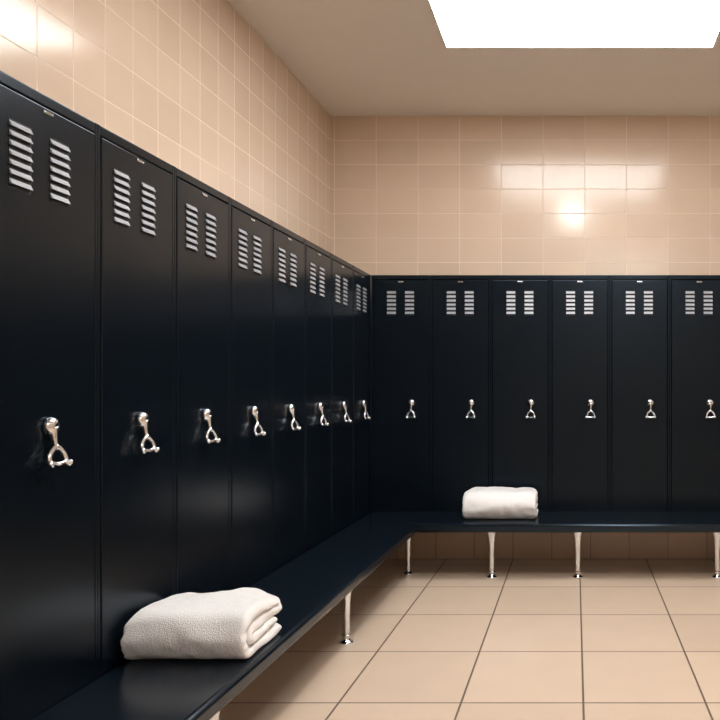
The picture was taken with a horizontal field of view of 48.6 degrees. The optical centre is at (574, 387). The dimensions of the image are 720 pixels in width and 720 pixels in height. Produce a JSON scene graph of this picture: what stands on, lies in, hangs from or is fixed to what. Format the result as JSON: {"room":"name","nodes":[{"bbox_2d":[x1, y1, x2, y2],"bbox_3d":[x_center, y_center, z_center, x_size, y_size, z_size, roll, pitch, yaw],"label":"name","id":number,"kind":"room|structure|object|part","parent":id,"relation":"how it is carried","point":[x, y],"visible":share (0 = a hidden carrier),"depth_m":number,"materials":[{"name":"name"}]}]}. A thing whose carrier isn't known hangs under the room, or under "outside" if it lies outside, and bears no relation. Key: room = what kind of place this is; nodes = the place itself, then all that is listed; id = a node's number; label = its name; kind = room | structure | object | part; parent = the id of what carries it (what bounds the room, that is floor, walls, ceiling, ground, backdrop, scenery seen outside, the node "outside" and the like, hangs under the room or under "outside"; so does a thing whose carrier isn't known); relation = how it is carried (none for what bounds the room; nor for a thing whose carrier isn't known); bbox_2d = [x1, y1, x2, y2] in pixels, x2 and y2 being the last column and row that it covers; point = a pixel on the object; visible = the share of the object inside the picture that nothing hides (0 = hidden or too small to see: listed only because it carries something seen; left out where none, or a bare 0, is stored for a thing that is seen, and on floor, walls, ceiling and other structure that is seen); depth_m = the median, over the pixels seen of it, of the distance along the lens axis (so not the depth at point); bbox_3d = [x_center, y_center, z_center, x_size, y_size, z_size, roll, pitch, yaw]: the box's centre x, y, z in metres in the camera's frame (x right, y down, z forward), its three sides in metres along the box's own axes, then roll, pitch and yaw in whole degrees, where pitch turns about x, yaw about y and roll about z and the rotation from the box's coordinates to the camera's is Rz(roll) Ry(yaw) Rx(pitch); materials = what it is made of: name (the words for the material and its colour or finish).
{"room":"changing room","nodes":[
{"label":"changing room","id":0,"kind":"room"},
{"bbox_2d":[0,70,97,719],"bbox_3d":[-1.736,0.086,2.175,0.499,1.877,0.459,0,0,0],"label":"locker","id":1,"kind":"object","parent":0,"point":[49,150],"depth_m":2.17,"materials":[{"name":"black metal"}]},
{"bbox_2d":[98,124,173,678],"bbox_3d":[-1.736,0.086,2.635,0.499,1.877,0.459,0,0,0],"label":"locker","id":2,"kind":"object","parent":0,"point":[136,186],"depth_m":2.60,"materials":[{"name":"black metal"}]},
{"bbox_2d":[0,0,330,252],"bbox_3d":[-2.040,-0.448,1.840,0.100,3.545,8.480,0,0,0],"label":"wall","id":3,"kind":"structure","parent":0,"point":[191,84],"depth_m":3.88,"materials":[{"name":"tile"}]},
{"bbox_2d":[174,166,229,594],"bbox_3d":[-1.736,0.086,3.095,0.499,1.877,0.459,0,0,0],"label":"locker","id":4,"kind":"object","parent":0,"point":[201,211],"depth_m":3.07,"materials":[{"name":"black metal"}]},
{"bbox_2d":[230,197,271,589],"bbox_3d":[-1.736,0.086,3.555,0.499,1.877,0.459,0,0,0],"label":"locker","id":5,"kind":"object","parent":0,"point":[250,231],"depth_m":3.53,"materials":[{"name":"black metal"}]},
{"bbox_2d":[272,221,304,571],"bbox_3d":[-1.736,0.086,4.015,0.499,1.877,0.459,0,0,0],"label":"locker","id":6,"kind":"object","parent":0,"point":[288,248],"depth_m":3.99,"materials":[{"name":"black metal"}]},
{"bbox_2d":[305,239,330,551],"bbox_3d":[-1.736,0.086,4.475,0.499,1.877,0.459,0,0,0],"label":"locker","id":7,"kind":"object","parent":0,"point":[317,260],"depth_m":4.45,"materials":[{"name":"black metal"}]},
{"bbox_2d":[331,253,352,535],"bbox_3d":[-1.736,0.086,4.935,0.499,1.877,0.459,0,0,0],"label":"locker","id":8,"kind":"object","parent":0,"point":[341,270],"depth_m":4.91,"materials":[{"name":"black metal"}]},
{"bbox_2d":[353,266,370,522],"bbox_3d":[-1.736,0.086,5.395,0.499,1.877,0.459,0,0,0],"label":"locker","id":9,"kind":"object","parent":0,"point":[361,279],"depth_m":5.37,"materials":[{"name":"metal"}]},
{"bbox_2d":[371,275,430,511],"bbox_3d":[-1.313,0.086,5.823,0.449,1.877,0.499,0,0,0],"label":"locker","id":10,"kind":"object","parent":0,"point":[400,304],"depth_m":5.62,"materials":[{"name":"metal"}]},
{"bbox_2d":[431,275,489,510],"bbox_3d":[-0.863,0.086,5.823,0.449,1.877,0.499,0,0,0],"label":"locker","id":11,"kind":"object","parent":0,"point":[460,304],"depth_m":5.62,"materials":[{"name":"black metal"}]},
{"bbox_2d":[219,559,719,719],"bbox_3d":[0.605,1.375,1.840,5.390,0.100,8.680,0,0,0],"label":"floor","id":12,"kind":"structure","parent":0,"point":[627,639],"depth_m":3.78,"materials":[{"name":"tile"}]},
{"bbox_2d":[31,512,416,719],"bbox_3d":[-1.305,1.126,2.408,0.456,0.398,6.416,0,0,0],"label":"bench","id":13,"kind":"object","parent":12,"relation":"on","point":[313,583],"visible":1,"depth_m":2.55,"materials":[{"name":"plastic"}]},
{"bbox_2d":[120,587,281,659],"bbox_3d":[-1.316,0.834,2.661,0.419,0.182,0.362,0,0,-1],"label":"folded towel","id":14,"kind":"object","parent":13,"relation":"on","point":[236,623],"visible":1,"depth_m":2.52,"materials":[{"name":"fabric"}]},
{"bbox_3d":[-1.190,1.157,2.440,0.090,0.335,0.110,0,0,0],"label":"leg","id":15,"kind":"part","parent":13,"relation":"part of","materials":[{"name":"silver metal"}]},
{"bbox_3d":[-1.190,1.157,3.880,0.090,0.335,0.110,0,0,0],"label":"leg","id":16,"kind":"part","parent":13,"relation":"part of","materials":[{"name":"silver metal"}]},
{"bbox_3d":[-1.190,1.157,5.320,0.090,0.335,0.110,0,0,0],"label":"leg","id":17,"kind":"part","parent":13,"relation":"part of","materials":[{"name":"silver metal"}]},
{"bbox_2d":[374,511,719,578],"bbox_3d":[0.710,1.126,5.352,4.480,0.398,0.534,0,0,0],"label":"bench","id":18,"kind":"object","parent":12,"relation":"on","point":[577,523],"visible":1,"depth_m":5.18,"materials":[{"name":"plastic"}]},
{"bbox_3d":[-0.582,1.157,5.220,0.110,0.335,0.090,0,0,0],"label":"leg","id":19,"kind":"part","parent":18,"relation":"part of","materials":[{"name":"silver metal"}]},
{"bbox_2d":[462,487,537,518],"bbox_3d":[-0.530,0.820,5.351,0.526,0.211,0.336,0,0,0],"label":"folded towel","id":20,"kind":"object","parent":18,"relation":"on","point":[478,502],"visible":1,"depth_m":5.21,"materials":[{"name":"fabric"}]},
{"bbox_3d":[0.710,0.958,5.352,4.480,0.062,0.534,0,0,0],"label":"seat","id":21,"kind":"part","parent":18,"relation":"part of","materials":[{"name":"plastic"}]},
{"bbox_3d":[0.020,1.157,5.220,0.110,0.335,0.090,0,0,0],"label":"leg","id":22,"kind":"part","parent":18,"relation":"part of","materials":[{"name":"silver metal"}]},
{"bbox_3d":[0.995,1.157,5.220,0.110,0.335,0.090,0,0,0],"label":"leg","id":23,"kind":"part","parent":18,"relation":"part of","materials":[{"name":"silver metal"}]},
{"bbox_2d":[228,0,719,115],"bbox_3d":[0.605,-2.270,1.840,5.390,0.100,8.680,0,0,0],"label":"ceiling","id":24,"kind":"structure","parent":0,"point":[355,57],"depth_m":5.18,"materials":[{"name":"paint"}]},
{"bbox_2d":[426,0,719,48],"bbox_3d":[0.030,-2.212,4.165,1.756,0.015,1.366,0,0,0],"label":"frame","id":25,"kind":"object","parent":24,"relation":"attached to","point":[427,1],"visible":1,"depth_m":4.83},
{"bbox_2d":[429,0,719,46],"bbox_3d":[0.030,-2.213,4.165,1.720,0.010,1.330,0,0,0],"label":"diffuser","id":26,"kind":"object","parent":25,"relation":"attached to","point":[462,23],"visible":1,"depth_m":4.51,"materials":[{"name":"white plastic"}]},
{"bbox_2d":[490,275,549,510],"bbox_3d":[-0.413,0.086,5.823,0.449,1.877,0.499,0,0,0],"label":"locker","id":27,"kind":"object","parent":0,"point":[519,304],"depth_m":5.62,"materials":[{"name":"black metal"}]},
{"bbox_2d":[331,116,719,274],"bbox_3d":[0.605,-0.448,6.130,5.390,3.545,0.100,0,0,0],"label":"wall","id":28,"kind":"structure","parent":0,"point":[411,195],"depth_m":6.08,"materials":[{"name":"tile"}]},
{"bbox_2d":[550,275,609,510],"bbox_3d":[0.037,0.086,5.823,0.449,1.877,0.499,0,0,0],"label":"locker","id":29,"kind":"object","parent":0,"point":[579,304],"depth_m":5.62,"materials":[{"name":"black metal"}]},
{"bbox_2d":[610,275,668,510],"bbox_3d":[0.487,0.086,5.823,0.449,1.877,0.499,0,0,0],"label":"locker","id":30,"kind":"object","parent":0,"point":[639,304],"depth_m":5.62,"materials":[{"name":"black metal"}]},
{"bbox_2d":[669,275,719,510],"bbox_3d":[0.937,0.086,5.823,0.449,1.877,0.499,0,0,0],"label":"locker","id":31,"kind":"object","parent":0,"point":[694,300],"depth_m":5.62,"materials":[{"name":"black metal"}]}
]}

